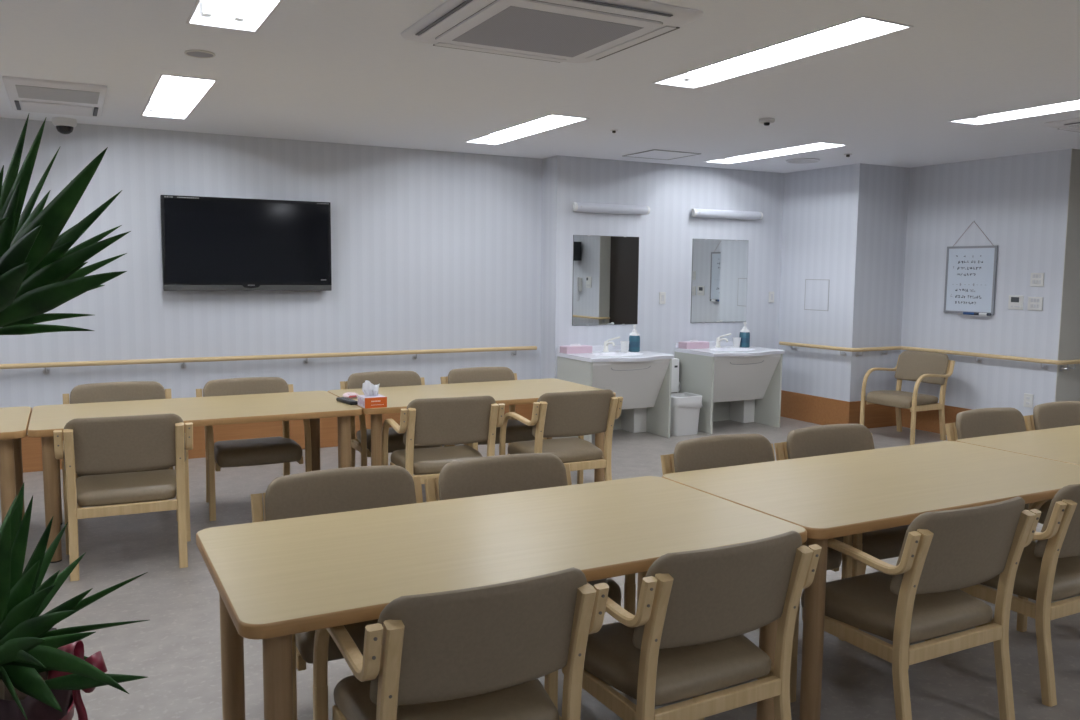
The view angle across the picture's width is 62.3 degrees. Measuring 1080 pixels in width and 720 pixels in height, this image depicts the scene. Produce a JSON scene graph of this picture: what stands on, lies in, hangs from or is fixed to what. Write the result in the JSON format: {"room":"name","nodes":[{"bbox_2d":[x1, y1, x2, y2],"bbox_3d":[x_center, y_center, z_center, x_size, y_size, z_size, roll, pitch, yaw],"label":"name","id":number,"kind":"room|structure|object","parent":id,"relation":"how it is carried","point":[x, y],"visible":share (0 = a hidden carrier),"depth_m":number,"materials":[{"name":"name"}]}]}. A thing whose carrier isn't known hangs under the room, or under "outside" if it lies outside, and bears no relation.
{"room":"care facility","nodes":[
{"label":"care facility","id":0,"kind":"room"},
{"bbox_2d":[0,118,541,408],"bbox_3d":[-3.349,-0.470,6.775,7.513,2.556,0.150,-2,6,-28],"label":"wall","id":1,"kind":"structure","parent":0,"point":[431,249],"depth_m":7.41,"materials":[{"name":"paint"}]},
{"bbox_2d":[160,195,331,290],"bbox_3d":[-2.319,-0.916,7.124,1.290,0.724,0.114,-2,6,-28],"label":"television","id":2,"kind":"object","parent":1,"relation":"attached to","point":[209,243],"visible":1,"depth_m":7.07,"materials":[{"name":"plastic"},{"name":"glass"}]},
{"bbox_2d":[0,346,536,374],"bbox_3d":[-3.245,0.048,6.753,7.236,0.095,0.080,-2,6,-28],"label":"handrail","id":3,"kind":"object","parent":1,"relation":"attached to","point":[46,371],"visible":1,"depth_m":7.20,"materials":[{"name":"brown wood"}]},
{"bbox_2d":[21,404,532,472],"bbox_3d":[-3.258,0.666,6.851,7.358,0.282,0.008,-2,6,-28],"label":"baseboard","id":4,"kind":"structure","parent":1,"relation":"attached to","point":[32,461],"depth_m":7.33,"materials":[{"name":"brown wood"}]},
{"bbox_2d":[0,0,1079,172],"bbox_3d":[1.144,-1.396,2.872,11.900,0.140,11.341,-2,6,-28],"label":"ceiling","id":5,"kind":"structure","parent":0,"point":[331,71],"depth_m":4.89,"materials":[{"name":"white paint"}]},
{"bbox_2d":[2,76,106,116],"bbox_3d":[-2.995,-1.612,5.542,0.524,0.032,1.120,-2,6,-28],"label":"air conditioner","id":6,"kind":"object","parent":5,"relation":"attached to","point":[24,94],"visible":1,"depth_m":5.39,"materials":[{"name":"white plastic"}]},
{"bbox_2d":[15,85,99,103],"bbox_3d":[-2.879,-1.585,5.344,0.430,0.004,0.420,-2,6,-28],"label":"grille","id":7,"kind":"object","parent":6,"relation":"attached to","point":[21,91],"depth_m":5.32,"materials":[{"name":"grey"}]},
{"bbox_2d":[52,117,76,133],"bbox_3d":[-3.380,-1.660,6.356,0.156,0.107,0.156,-2,6,-28],"label":"security camera","id":8,"kind":"object","parent":5,"relation":"attached to","point":[64,125],"visible":1,"depth_m":6.31,"materials":[{"name":"white plastic"}]},
{"bbox_2d":[140,74,217,119],"bbox_3d":[-2.278,-1.677,5.574,0.296,0.110,1.494,-2,6,-28],"label":"ceiling light","id":9,"kind":"object","parent":5,"relation":"attached to","point":[174,97],"visible":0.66,"depth_m":5.79,"materials":[{"name":"white plastic"}]},
{"bbox_2d":[184,50,215,57],"bbox_3d":[-1.662,-1.495,4.367,0.144,0.010,0.144,-2,6,-28],"label":"ceiling speaker","id":10,"kind":"object","parent":5,"relation":"attached to","point":[193,53],"visible":1,"depth_m":4.35,"materials":[{"name":"white plastic"}]},
{"bbox_2d":[186,52,212,57],"bbox_3d":[-1.662,-1.493,4.367,0.124,0.004,0.124,-2,6,-28],"label":"speaker grille","id":11,"kind":"object","parent":10,"relation":"attached to","point":[193,54],"depth_m":4.36,"materials":[{"name":"white plastic"}]},
{"bbox_2d":[186,0,282,32],"bbox_3d":[-1.037,-1.434,3.234,0.296,0.110,1.494,-2,6,-28],"label":"ceiling light","id":12,"kind":"object","parent":5,"relation":"attached to","point":[235,14],"visible":0.98,"depth_m":3.86,"materials":[{"name":"white plastic"}]},
{"bbox_2d":[465,114,588,144],"bbox_3d":[-0.142,-1.768,6.697,0.296,0.110,1.494,-2,6,-28],"label":"ceiling light","id":13,"kind":"object","parent":5,"relation":"attached to","point":[549,122],"visible":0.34,"depth_m":6.80,"materials":[{"name":"white plastic"}]},
{"bbox_2d":[401,0,703,62],"bbox_3d":[0.021,-1.407,3.803,0.980,0.042,0.980,-2,6,-28],"label":"air conditioner","id":14,"kind":"object","parent":5,"relation":"attached to","point":[571,31],"visible":1,"depth_m":3.69,"materials":[{"name":"white plastic"}]},
{"bbox_2d":[452,6,643,56],"bbox_3d":[0.021,-1.387,3.805,0.610,0.001,0.590,-2,6,-28],"label":"grille","id":15,"kind":"object","parent":14,"relation":"attached to","point":[517,28],"depth_m":3.77,"materials":[{"name":"grey plastic"}]},
{"bbox_2d":[623,149,700,159],"bbox_3d":[1.079,-1.825,7.952,0.500,0.006,0.500,-2,6,-28],"label":"access hatch","id":16,"kind":"object","parent":5,"relation":"attached to","point":[650,154],"visible":1,"depth_m":7.92,"materials":[{"name":"grey"}]},
{"bbox_2d":[759,118,774,125],"bbox_3d":[1.543,-1.616,6.077,0.104,0.044,0.104,-2,6,-28],"label":"sensor","id":17,"kind":"object","parent":5,"relation":"attached to","point":[766,121],"visible":1,"depth_m":6.05,"materials":[{"name":"grey plastic"}]},
{"bbox_2d":[704,142,846,163],"bbox_3d":[2.021,-1.859,7.834,0.296,0.110,1.494,-2,6,-28],"label":"ceiling light","id":18,"kind":"object","parent":5,"relation":"attached to","point":[821,145],"visible":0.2,"depth_m":7.91,"materials":[{"name":"white plastic"}]},
{"bbox_2d":[652,16,913,88],"bbox_3d":[1.099,-1.524,4.357,0.296,0.110,1.494,-2,6,-28],"label":"ceiling light","id":19,"kind":"object","parent":5,"relation":"attached to","point":[863,27],"visible":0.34,"depth_m":4.34,"materials":[{"name":"white plastic"}]},
{"bbox_2d":[786,158,819,163],"bbox_3d":[2.424,-1.835,8.239,0.306,0.018,0.306,-2,6,-28],"label":"ceiling speaker","id":20,"kind":"object","parent":5,"relation":"attached to","point":[796,160],"visible":1,"depth_m":8.19,"materials":[{"name":"white plastic"}]},
{"bbox_2d":[789,160,817,162],"bbox_3d":[2.424,-1.831,8.239,0.268,0.009,0.268,-2,6,-28],"label":"speaker grille","id":21,"kind":"object","parent":20,"relation":"attached to","point":[790,161],"depth_m":8.22,"materials":[{"name":"grey"}]},
{"bbox_2d":[948,99,1079,124],"bbox_3d":[3.261,-1.616,5.494,0.296,0.110,1.494,-2,6,-28],"label":"ceiling light","id":22,"kind":"object","parent":5,"relation":"attached to","point":[1074,104],"visible":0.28,"depth_m":5.88,"materials":[{"name":"white plastic"}]},
{"bbox_2d":[1043,117,1079,131],"bbox_3d":[4.090,-1.579,5.942,0.980,0.042,0.980,-2,6,-28],"label":"air conditioner","id":23,"kind":"object","parent":5,"relation":"attached to","point":[1073,124],"visible":1,"depth_m":6.05,"materials":[{"name":"white plastic"}]},
{"bbox_2d":[0,416,1079,719],"bbox_3d":[1.119,1.277,3.136,11.900,0.120,11.341,-2,6,-28],"label":"floor","id":24,"kind":"structure","parent":0,"point":[178,648],"depth_m":3.68,"materials":[{"name":"plastic"}]},
{"bbox_2d":[0,406,31,522],"bbox_3d":[-3.533,0.691,4.447,1.752,0.700,0.912,-2,6,-28],"label":"dining table","id":25,"kind":"object","parent":24,"relation":"on","point":[14,421],"visible":0.71,"depth_m":4.47,"materials":[{"name":"laminate"}]},
{"bbox_2d":[0,114,147,719],"bbox_3d":[-1.341,0.348,2.054,0.800,1.894,0.952,-2,6,-23],"label":"potted plant","id":26,"kind":"object","parent":24,"relation":"on","point":[44,669],"visible":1,"depth_m":1.97,"materials":[{"name":"green plant"}]},
{"bbox_2d":[63,381,177,520],"bbox_3d":[-2.529,0.558,5.411,0.614,0.799,0.548,-2,6,-28],"label":"armchair","id":27,"kind":"object","parent":24,"relation":"on","point":[129,390],"visible":0.17,"depth_m":5.56,"materials":[{"name":"brown fabric"}]},
{"bbox_2d":[53,413,192,580],"bbox_3d":[-2.117,0.643,4.588,0.614,0.799,0.548,-2,6,-25],"label":"armchair","id":28,"kind":"object","parent":24,"relation":"on","point":[154,441],"visible":0.99,"depth_m":4.40,"materials":[{"name":"brown fabric"}]},
{"bbox_2d":[27,391,361,562],"bbox_3d":[-1.997,0.625,5.255,1.713,0.700,0.912,-2,6,-28],"label":"dining table","id":29,"kind":"object","parent":24,"relation":"on","point":[313,406],"visible":0.73,"depth_m":5.13,"materials":[{"name":"laminate"}]},
{"bbox_2d":[336,397,357,404],"bbox_3d":[-1.178,0.250,5.459,0.052,0.024,0.220,-4,7,-36],"label":"remote control","id":30,"kind":"object","parent":29,"relation":"on","point":[340,399],"visible":1,"depth_m":5.42,"materials":[{"name":"black plastic"}]},
{"bbox_2d":[196,377,311,520],"bbox_3d":[-1.825,0.537,5.691,0.614,0.799,0.548,-2,6,-28],"label":"armchair","id":31,"kind":"object","parent":24,"relation":"on","point":[268,450],"visible":0.6,"depth_m":5.60,"materials":[{"name":"brown fabric"}]},
{"bbox_2d":[250,465,422,719],"bbox_3d":[-0.612,0.812,3.032,0.614,0.799,0.548,-2,6,-28],"label":"armchair","id":32,"kind":"object","parent":24,"relation":"on","point":[336,490],"visible":0.21,"depth_m":3.16,"materials":[{"name":"brown fabric"}]},
{"bbox_2d":[340,371,449,474],"bbox_3d":[-1.002,0.500,6.146,0.614,0.799,0.548,-2,6,-28],"label":"armchair","id":33,"kind":"object","parent":24,"relation":"on","point":[362,443],"visible":0.3,"depth_m":6.18,"materials":[{"name":"brown fabric"}]},
{"bbox_2d":[382,396,504,483],"bbox_3d":[-0.586,0.584,5.342,0.614,0.799,0.548,-2,6,-23],"label":"armchair","id":34,"kind":"object","parent":24,"relation":"on","point":[471,419],"visible":0.82,"depth_m":5.13,"materials":[{"name":"brown fabric"}]},
{"bbox_2d":[313,567,608,719],"bbox_3d":[-0.219,0.886,2.316,0.614,0.799,0.548,-2,6,-28],"label":"armchair","id":35,"kind":"object","parent":24,"relation":"on","point":[481,652],"visible":0.97,"depth_m":2.10,"materials":[{"name":"brown wood"}]},
{"bbox_2d":[327,378,615,481],"bbox_3d":[-0.460,0.560,6.063,1.757,0.700,0.912,-2,6,-28],"label":"dining table","id":36,"kind":"object","parent":24,"relation":"on","point":[510,392],"visible":0.48,"depth_m":6.00,"materials":[{"name":"laminate"}]},
{"bbox_2d":[342,392,357,398],"bbox_3d":[-1.195,0.223,5.641,0.121,0.040,0.076,-5,8,-45],"label":"snack packet","id":37,"kind":"object","parent":36,"relation":"on","point":[350,395],"visible":0.87,"depth_m":5.62,"materials":[{"name":"white"}]},
{"bbox_2d":[358,380,386,408],"bbox_3d":[-1.001,0.199,5.328,0.135,0.154,0.151,-2,6,-28],"label":"tissue box","id":38,"kind":"object","parent":36,"relation":"on","point":[371,399],"visible":1,"depth_m":5.30,"materials":[{"name":"orange cardboard"}]},
{"bbox_2d":[440,367,546,446],"bbox_3d":[-0.343,0.474,6.470,0.614,0.799,0.548,-2,6,-28],"label":"armchair","id":39,"kind":"object","parent":24,"relation":"on","point":[516,431],"visible":0.28,"depth_m":6.55,"materials":[{"name":"brown fabric"}]},
{"bbox_2d":[196,476,806,719],"bbox_3d":[-0.107,0.882,2.842,1.746,0.700,0.869,-2,6,-28],"label":"dining table","id":40,"kind":"object","parent":24,"relation":"on","point":[275,580],"visible":0.82,"depth_m":2.67,"materials":[{"name":"laminate"}]},
{"bbox_2d":[424,453,635,614],"bbox_3d":[-0.047,0.792,3.284,0.614,0.799,0.548,-2,6,-28],"label":"armchair","id":41,"kind":"object","parent":24,"relation":"on","point":[497,474],"visible":0.24,"depth_m":3.42,"materials":[{"name":"brown fabric"}]},
{"bbox_2d":[499,389,622,483],"bbox_3d":[0.127,0.560,5.650,0.614,0.799,0.548,-2,6,-27],"label":"armchair","id":42,"kind":"object","parent":24,"relation":"on","point":[574,413],"visible":0.88,"depth_m":5.48,"materials":[{"name":"brown fabric"}]},
{"bbox_2d":[557,336,673,442],"bbox_3d":[0.704,0.256,8.178,0.875,0.911,0.709,-2,6,-28],"label":"washbasin","id":43,"kind":"object","parent":24,"relation":"on","point":[642,378],"visible":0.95,"depth_m":8.14,"materials":[{"name":"grey ceramic"}]},
{"bbox_2d":[560,344,591,353],"bbox_3d":[0.332,-0.108,8.232,0.272,0.082,0.135,-2,6,-28],"label":"tissue box","id":44,"kind":"object","parent":43,"relation":"on","point":[573,348],"visible":1,"depth_m":8.18,"materials":[{"name":"pink cardboard"}]},
{"bbox_2d":[558,345,628,351],"bbox_3d":[0.547,-0.110,8.449,0.863,0.052,0.019,-2,6,-28],"label":"backsplash","id":45,"kind":"structure","parent":43,"relation":"on","point":[610,347],"depth_m":8.47,"materials":[{"name":"white"}]},
{"bbox_2d":[557,350,673,361],"bbox_3d":[0.707,0.023,8.155,0.875,0.155,0.709,-2,6,-28],"label":"countertop","id":46,"kind":"structure","parent":43,"relation":"on","point":[613,355],"depth_m":8.02,"materials":[{"name":"white ceramic"}]},
{"bbox_2d":[603,336,619,351],"bbox_3d":[0.692,-0.145,8.350,0.150,0.146,0.175,-2,6,-28],"label":"tap","id":47,"kind":"object","parent":46,"relation":"on","point":[606,343],"depth_m":8.37,"materials":[{"name":"white"}]},
{"bbox_2d":[620,341,628,351],"bbox_3d":[0.791,-0.124,8.345,0.086,0.100,0.086,-2,6,-28],"label":"cup","id":48,"kind":"object","parent":43,"relation":"on","point":[624,344],"visible":1,"depth_m":8.32,"materials":[{"name":"white plastic"}]},
{"bbox_2d":[629,324,639,351],"bbox_3d":[0.889,-0.206,8.400,0.106,0.256,0.106,-2,6,-28],"label":"soap bottle","id":49,"kind":"object","parent":43,"relation":"on","point":[634,338],"visible":0.98,"depth_m":8.36,"materials":[{"name":"blue plastic"}]},
{"bbox_2d":[544,531,821,719],"bbox_3d":[0.408,0.860,2.639,0.614,0.799,0.548,-3,6,-29],"label":"armchair","id":50,"kind":"object","parent":24,"relation":"on","point":[685,639],"visible":0.87,"depth_m":2.45,"materials":[{"name":"brown wood"}]},
{"bbox_2d":[670,392,702,435],"bbox_3d":[1.336,0.509,8.428,0.373,0.371,0.276,-2,6,-28],"label":"waste bin","id":51,"kind":"object","parent":24,"relation":"on","point":[685,407],"visible":0.73,"depth_m":8.32,"materials":[{"name":"white plastic"}]},
{"bbox_2d":[674,333,784,433],"bbox_3d":[1.881,0.206,8.797,0.875,0.911,0.709,-2,6,-28],"label":"washbasin","id":52,"kind":"object","parent":24,"relation":"on","point":[743,385],"visible":0.97,"depth_m":8.73,"materials":[{"name":"grey ceramic"}]},
{"bbox_2d":[678,340,708,348],"bbox_3d":[1.526,-0.158,8.859,0.280,0.082,0.135,-2,6,-28],"label":"tissue box","id":53,"kind":"object","parent":52,"relation":"on","point":[692,344],"visible":1,"depth_m":8.80,"materials":[{"name":"pink"}]},
{"bbox_2d":[675,341,732,347],"bbox_3d":[1.723,-0.160,9.067,0.863,0.052,0.019,-2,6,-28],"label":"backsplash","id":54,"kind":"structure","parent":52,"relation":"on","point":[722,343],"depth_m":9.12,"materials":[{"name":"white ceramic"}]},
{"bbox_2d":[674,346,784,356],"bbox_3d":[1.883,-0.027,8.774,0.875,0.155,0.709,-2,6,-28],"label":"countertop","id":55,"kind":"structure","parent":52,"relation":"on","point":[715,351],"depth_m":8.64,"materials":[{"name":"white ceramic"}]},
{"bbox_2d":[716,333,730,346],"bbox_3d":[1.868,-0.195,8.969,0.150,0.146,0.175,-2,6,-28],"label":"tap","id":56,"kind":"object","parent":55,"relation":"on","point":[718,339],"depth_m":8.99,"materials":[{"name":"white"}]},
{"bbox_2d":[732,337,740,347],"bbox_3d":[1.976,-0.175,8.980,0.086,0.100,0.086,-2,6,-28],"label":"cup","id":57,"kind":"object","parent":52,"relation":"on","point":[736,340],"visible":1,"depth_m":8.95,"materials":[{"name":"white plastic"}]},
{"bbox_2d":[739,322,749,347],"bbox_3d":[2.069,-0.258,9.032,0.106,0.256,0.106,-2,6,-28],"label":"soap bottle","id":58,"kind":"object","parent":52,"relation":"on","point":[744,334],"visible":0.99,"depth_m":8.99,"materials":[{"name":"blue plastic"}]},
{"bbox_2d":[660,434,852,640],"bbox_3d":[0.895,0.754,3.757,0.614,0.799,0.548,-2,6,-28],"label":"armchair","id":59,"kind":"object","parent":24,"relation":"on","point":[708,452],"visible":0.23,"depth_m":3.89,"materials":[{"name":"brown fabric"}]},
{"bbox_2d":[774,424,909,628],"bbox_3d":[1.456,0.731,4.052,0.614,0.799,0.548,-2,6,-28],"label":"armchair","id":60,"kind":"object","parent":24,"relation":"on","point":[819,440],"visible":0.34,"depth_m":4.12,"materials":[{"name":"brown fabric"}]},
{"bbox_2d":[662,441,1079,719],"bbox_3d":[1.448,0.816,3.660,1.765,0.700,0.869,-2,6,-28],"label":"dining table","id":61,"kind":"object","parent":24,"relation":"on","point":[830,496],"visible":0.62,"depth_m":3.41,"materials":[{"name":"laminate"}]},
{"bbox_2d":[860,350,954,444],"bbox_3d":[3.410,0.329,8.309,0.548,0.799,0.614,-2,6,-28],"label":"armchair","id":62,"kind":"object","parent":24,"relation":"on","point":[918,366],"visible":1,"depth_m":8.25,"materials":[{"name":"brown wood"}]},
{"bbox_2d":[790,497,1040,719],"bbox_3d":[1.264,0.827,3.058,0.614,0.799,0.548,-2,6,-28],"label":"armchair","id":63,"kind":"object","parent":24,"relation":"on","point":[919,598],"visible":0.9,"depth_m":2.88,"materials":[{"name":"brown wood"}]},
{"bbox_2d":[945,407,1051,540],"bbox_3d":[2.504,0.683,4.637,0.614,0.799,0.548,-2,6,-28],"label":"armchair","id":64,"kind":"object","parent":24,"relation":"on","point":[981,422],"visible":0.23,"depth_m":4.79,"materials":[{"name":"brown fabric"}]},
{"bbox_2d":[924,484,1079,706],"bbox_3d":[1.923,0.796,3.435,0.614,0.799,0.548,-2,6,-28],"label":"armchair","id":65,"kind":"object","parent":24,"relation":"on","point":[1048,570],"visible":0.59,"depth_m":3.17,"materials":[{"name":"brown wood"}]},
{"bbox_2d":[956,425,1079,464],"bbox_3d":[3.012,0.750,4.482,1.765,0.700,0.869,-2,6,-28],"label":"dining table","id":66,"kind":"object","parent":24,"relation":"on","point":[1062,444],"visible":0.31,"depth_m":4.36,"materials":[{"name":"laminate"}]},
{"bbox_2d":[1023,401,1079,430],"bbox_3d":[3.066,0.660,4.921,0.614,0.799,0.548,-2,6,-28],"label":"armchair","id":67,"kind":"object","parent":24,"relation":"on","point":[1049,415],"visible":0.36,"depth_m":5.06,"materials":[{"name":"brown fabric"}]},
{"bbox_2d":[540,155,783,378],"bbox_3d":[1.284,-0.650,9.045,2.806,2.556,0.440,-2,6,-28],"label":"wall niche","id":68,"kind":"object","parent":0,"point":[666,234],"visible":0.43,"depth_m":8.70,"materials":[{"name":"paint"}]},
{"bbox_2d":[572,235,638,325],"bbox_3d":[0.625,-0.748,8.429,0.725,0.848,0.012,-2,6,-28],"label":"wall mirror","id":69,"kind":"object","parent":68,"relation":"attached to","point":[605,268],"visible":1,"depth_m":8.42,"materials":[{"name":"grey mirror"}]},
{"bbox_2d":[573,202,649,214],"bbox_3d":[0.665,-1.412,8.331,0.820,0.084,0.100,-2,6,-28],"label":"lamp","id":70,"kind":"object","parent":68,"relation":"attached to","point":[577,207],"visible":1,"depth_m":8.29,"materials":[{"name":"white plastic"}]},
{"bbox_2d":[659,292,665,303],"bbox_3d":[1.199,-0.606,8.745,0.070,0.115,0.016,-2,6,-28],"label":"light switch","id":71,"kind":"object","parent":68,"relation":"attached to","point":[662,295],"visible":1,"depth_m":8.74,"materials":[{"name":"white plastic"}]},
{"bbox_2d":[671,358,680,392],"bbox_3d":[1.295,0.164,8.799,0.162,0.365,0.152,-2,6,-28],"label":"water heater","id":72,"kind":"object","parent":68,"relation":"attached to","point":[675,384],"visible":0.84,"depth_m":8.73,"materials":[{"name":"white plastic"}]},
{"bbox_2d":[690,238,748,322],"bbox_3d":[1.825,-0.799,9.060,0.709,0.848,0.012,-2,6,-28],"label":"wall mirror","id":73,"kind":"object","parent":68,"relation":"attached to","point":[719,267],"visible":1,"depth_m":9.05,"materials":[{"name":"grey mirror"}]},
{"bbox_2d":[692,208,762,219],"bbox_3d":[1.877,-1.463,8.968,0.870,0.084,0.100,-2,6,-28],"label":"lamp","id":74,"kind":"object","parent":68,"relation":"attached to","point":[705,213],"visible":1,"depth_m":8.93,"materials":[{"name":"white plastic"}]},
{"bbox_2d":[768,292,773,302],"bbox_3d":[2.434,-0.662,9.394,0.070,0.115,0.016,-2,6,-28],"label":"light switch","id":75,"kind":"object","parent":68,"relation":"attached to","point":[771,294],"visible":1,"depth_m":9.39,"materials":[{"name":"white plastic"}]},
{"bbox_2d":[778,163,909,401],"bbox_3d":[3.207,-0.651,9.240,0.977,2.556,1.011,-2,6,-28],"label":"wall pier","id":76,"kind":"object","parent":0,"point":[845,225],"visible":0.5,"depth_m":8.79,"materials":[{"name":"paper"}]},
{"bbox_2d":[804,279,829,310],"bbox_3d":[2.783,-0.655,8.991,0.004,0.312,0.326,-2,6,-28],"label":"cover","id":77,"kind":"object","parent":76,"relation":"attached to","point":[816,290],"visible":1,"depth_m":8.98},
{"bbox_2d":[780,390,896,427],"bbox_3d":[3.062,0.486,9.277,0.685,0.282,1.019,-2,6,-28],"label":"baseboard","id":78,"kind":"object","parent":76,"relation":"attached to","point":[797,406],"visible":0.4,"depth_m":8.93,"materials":[{"name":"brown wood"}]},
{"bbox_2d":[779,341,1079,370],"bbox_3d":[3.601,-0.051,8.432,2.903,0.098,0.630,5,7,39],"label":"handrail","id":79,"kind":"object","parent":76,"relation":"attached to","point":[1015,358],"visible":1,"depth_m":8.40,"materials":[{"name":"brown wood"}]},
{"bbox_2d":[900,149,1071,415],"bbox_3d":[4.116,-0.544,8.247,0.300,2.556,1.605,-2,6,-28],"label":"wall","id":80,"kind":"structure","parent":0,"point":[1019,202],"depth_m":8.00,"materials":[{"name":"paper"}]},
{"bbox_2d":[901,405,972,434],"bbox_3d":[3.971,0.593,8.283,0.008,0.282,1.597,-2,6,-28],"label":"baseboard","id":81,"kind":"structure","parent":80,"relation":"attached to","point":[928,420],"depth_m":8.64,"materials":[{"name":"brown wood"}]},
{"bbox_2d":[944,221,997,316],"bbox_3d":[3.940,-0.838,8.190,0.042,0.866,0.513,-2,6,-28],"label":"whiteboard","id":82,"kind":"object","parent":80,"relation":"attached to","point":[971,271],"visible":1,"depth_m":8.19,"materials":[{"name":"white"}]},
{"bbox_2d":[963,312,978,314],"bbox_3d":[3.954,-0.425,8.190,0.027,0.027,0.160,-2,6,-28],"label":"marker pen","id":83,"kind":"object","parent":82,"relation":"on","point":[964,313],"visible":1,"depth_m":8.19,"materials":[{"name":"blue plastic"}]},
{"bbox_2d":[959,315,990,316],"bbox_3d":[3.967,-0.405,8.171,0.040,0.008,0.316,-2,6,-28],"label":"tray","id":84,"kind":"object","parent":82,"relation":"on","point":[959,315],"depth_m":8.14,"materials":[{"name":"grey"}]},
{"bbox_2d":[979,313,990,315],"bbox_3d":[4.019,-0.413,8.068,0.027,0.027,0.110,-2,6,-28],"label":"marker pen","id":85,"kind":"object","parent":82,"relation":"on","point":[981,314],"visible":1,"depth_m":8.06,"materials":[{"name":"white plastic"}]},
{"bbox_2d":[1008,295,1023,309],"bbox_3d":[4.163,-0.504,7.821,0.016,0.122,0.135,-2,6,-28],"label":"thermostat","id":86,"kind":"object","parent":80,"relation":"attached to","point":[1015,301],"visible":1,"depth_m":7.81,"materials":[{"name":"white plastic"}]},
{"bbox_2d":[1023,393,1033,407],"bbox_3d":[4.236,0.352,7.751,0.016,0.118,0.082,-2,6,-28],"label":"wall outlet","id":87,"kind":"object","parent":80,"relation":"attached to","point":[1028,398],"visible":1,"depth_m":7.75,"materials":[{"name":"white plastic"}]},
{"bbox_2d":[1027,297,1042,310],"bbox_3d":[4.247,-0.482,7.663,0.016,0.115,0.132,-2,6,-28],"label":"light switch","id":88,"kind":"object","parent":80,"relation":"attached to","point":[1034,303],"visible":1,"depth_m":7.65,"materials":[{"name":"white plastic"}]},
{"bbox_2d":[1030,273,1044,286],"bbox_3d":[4.250,-0.686,7.641,0.016,0.115,0.118,-2,6,-28],"label":"light switch","id":89,"kind":"object","parent":80,"relation":"attached to","point":[1037,279],"visible":1,"depth_m":7.63,"materials":[{"name":"white plastic"}]},
{"bbox_2d":[1055,149,1079,401],"bbox_3d":[4.737,-0.481,7.668,0.853,2.556,0.005,-2,6,-28],"label":"wall","id":90,"kind":"structure","parent":0,"point":[1067,382],"depth_m":7.52,"materials":[{"name":"grey paint"}]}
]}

